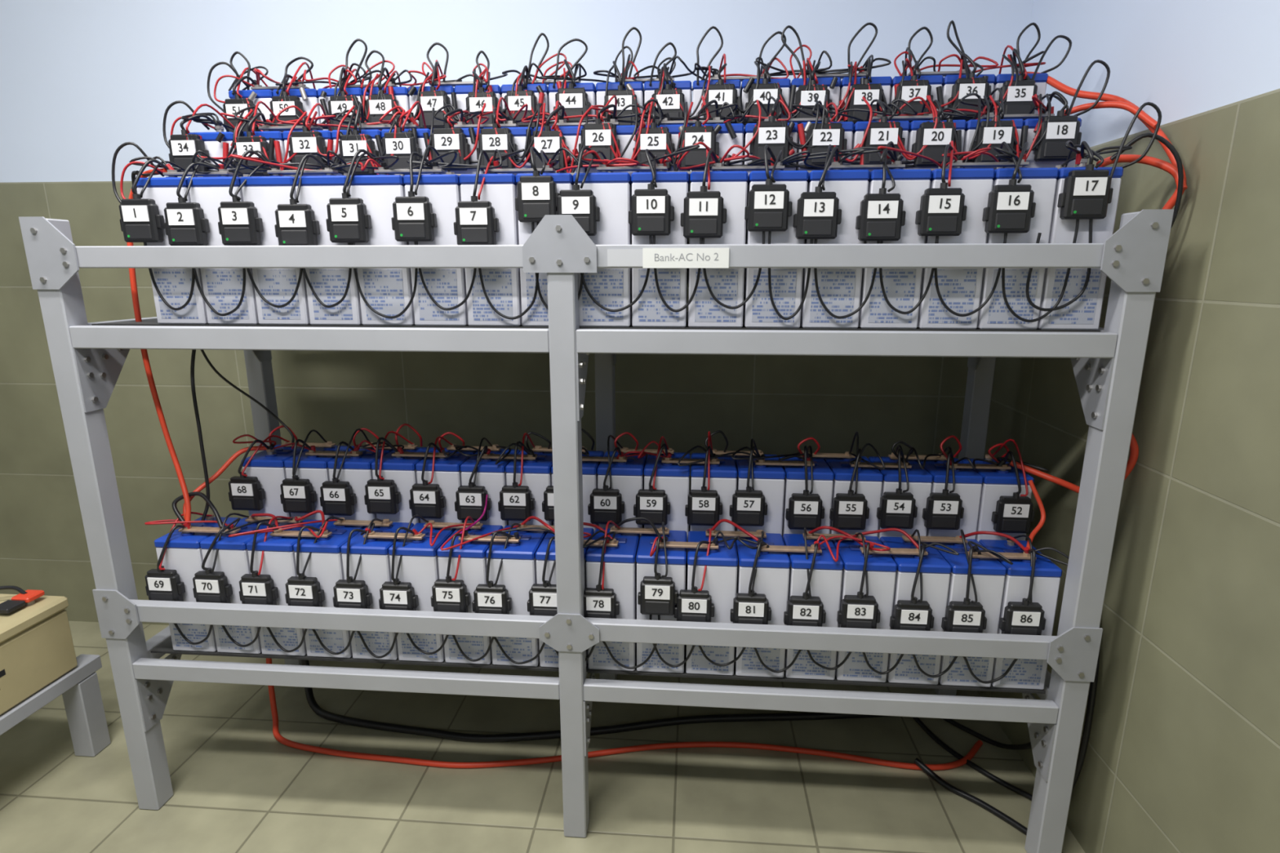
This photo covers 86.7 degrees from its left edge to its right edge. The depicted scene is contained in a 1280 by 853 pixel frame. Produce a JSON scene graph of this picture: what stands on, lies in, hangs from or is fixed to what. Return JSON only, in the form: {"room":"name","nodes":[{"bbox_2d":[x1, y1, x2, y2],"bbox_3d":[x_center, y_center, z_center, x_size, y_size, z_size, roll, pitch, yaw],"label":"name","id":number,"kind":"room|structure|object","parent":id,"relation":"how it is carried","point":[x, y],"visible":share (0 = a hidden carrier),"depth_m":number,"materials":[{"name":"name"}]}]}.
{"room":"battery room","nodes":[
{"label":"battery room","id":0,"kind":"room"},
{"bbox_2d":[0,0,1032,625],"bbox_3d":[-0.972,-0.634,2.300,4.223,2.900,0.100,1,13,4],"label":"wall","id":1,"kind":"structure","parent":0,"point":[81,80],"depth_m":2.26,"materials":[{"name":"blue paint"}]},
{"bbox_2d":[0,621,1084,852],"bbox_3d":[-1.139,1.297,0.607,4.417,0.100,4.282,1,13,4],"label":"floor","id":2,"kind":"structure","parent":0,"point":[237,788],"depth_m":1.82,"materials":[{"name":"tile"}]},
{"bbox_2d":[0,653,111,756],"bbox_3d":[-1.863,0.882,1.567,0.570,0.277,0.880,1,13,4],"label":"metal stand","id":3,"kind":"object","parent":2,"relation":"on","point":[79,688],"visible":0.86,"depth_m":1.90,"materials":[{"name":"grey paint"}]},
{"bbox_2d":[0,585,77,715],"bbox_3d":[-1.816,0.595,1.615,0.494,0.258,0.540,1,13,4],"label":"battery","id":4,"kind":"object","parent":3,"relation":"on","point":[37,648],"visible":1,"depth_m":1.75,"materials":[{"name":"beige"}]},
{"bbox_2d":[18,208,1173,852],"bbox_3d":[-0.132,0.203,1.819,2.270,1.486,0.704,1,13,4],"label":"rack","id":5,"kind":"object","parent":2,"relation":"on","point":[88,359],"visible":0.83,"depth_m":1.47,"materials":[{"name":"grey metal"}]},
{"bbox_2d":[131,170,294,528],"bbox_3d":[-1.039,-0.175,1.669,0.144,0.828,0.265,6,14,25],"label":"cable","id":6,"kind":"object","parent":5,"relation":"hanging from","point":[206,498],"visible":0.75,"depth_m":1.67,"materials":[{"name":"black rubber"}]},
{"bbox_2d":[144,423,1069,689],"bbox_3d":[-0.113,0.282,1.705,2.153,0.542,0.372,1,13,4],"label":"bank","id":7,"kind":"object","parent":5,"relation":"in","point":[898,541],"visible":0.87,"depth_m":1.62,"materials":[{"name":"blue"}]},
{"bbox_2d":[111,20,1183,329],"bbox_3d":[-0.028,-0.603,1.585,2.163,0.696,0.545,1,13,4],"label":"bank","id":8,"kind":"object","parent":5,"relation":"on","point":[963,156],"visible":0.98,"depth_m":1.43,"materials":[{"name":"blue"}]},
{"bbox_2d":[126,71,1187,550],"bbox_3d":[-0.053,-0.292,1.618,2.243,1.080,0.403,1,13,4],"label":"power cable","id":9,"kind":"object","parent":8,"relation":"attached to","point":[1109,100],"visible":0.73,"depth_m":1.54,"materials":[{"name":"red plastic"}]},
{"bbox_2d":[266,657,982,770],"bbox_3d":[-0.070,0.758,1.912,2.124,0.362,0.223,1,13,4],"label":"cable","id":10,"kind":"object","parent":2,"relation":"on","point":[277,736],"visible":0.86,"depth_m":1.92,"materials":[{"name":"red plastic"}]},
{"bbox_2d":[300,651,1099,835],"bbox_3d":[-0.023,0.598,1.857,2.188,0.703,0.609,1,13,4],"label":"cable","id":11,"kind":"object","parent":2,"relation":"on","point":[480,738],"visible":0.65,"depth_m":2.00,"materials":[{"name":"black rubber"}]},
{"bbox_2d":[977,0,1279,852],"bbox_3d":[1.017,-0.138,0.153,0.100,2.900,4.182,1,13,4],"label":"wall","id":12,"kind":"structure","parent":0,"point":[1183,753],"depth_m":1.30,"materials":[{"name":"beige tile"}]}
]}

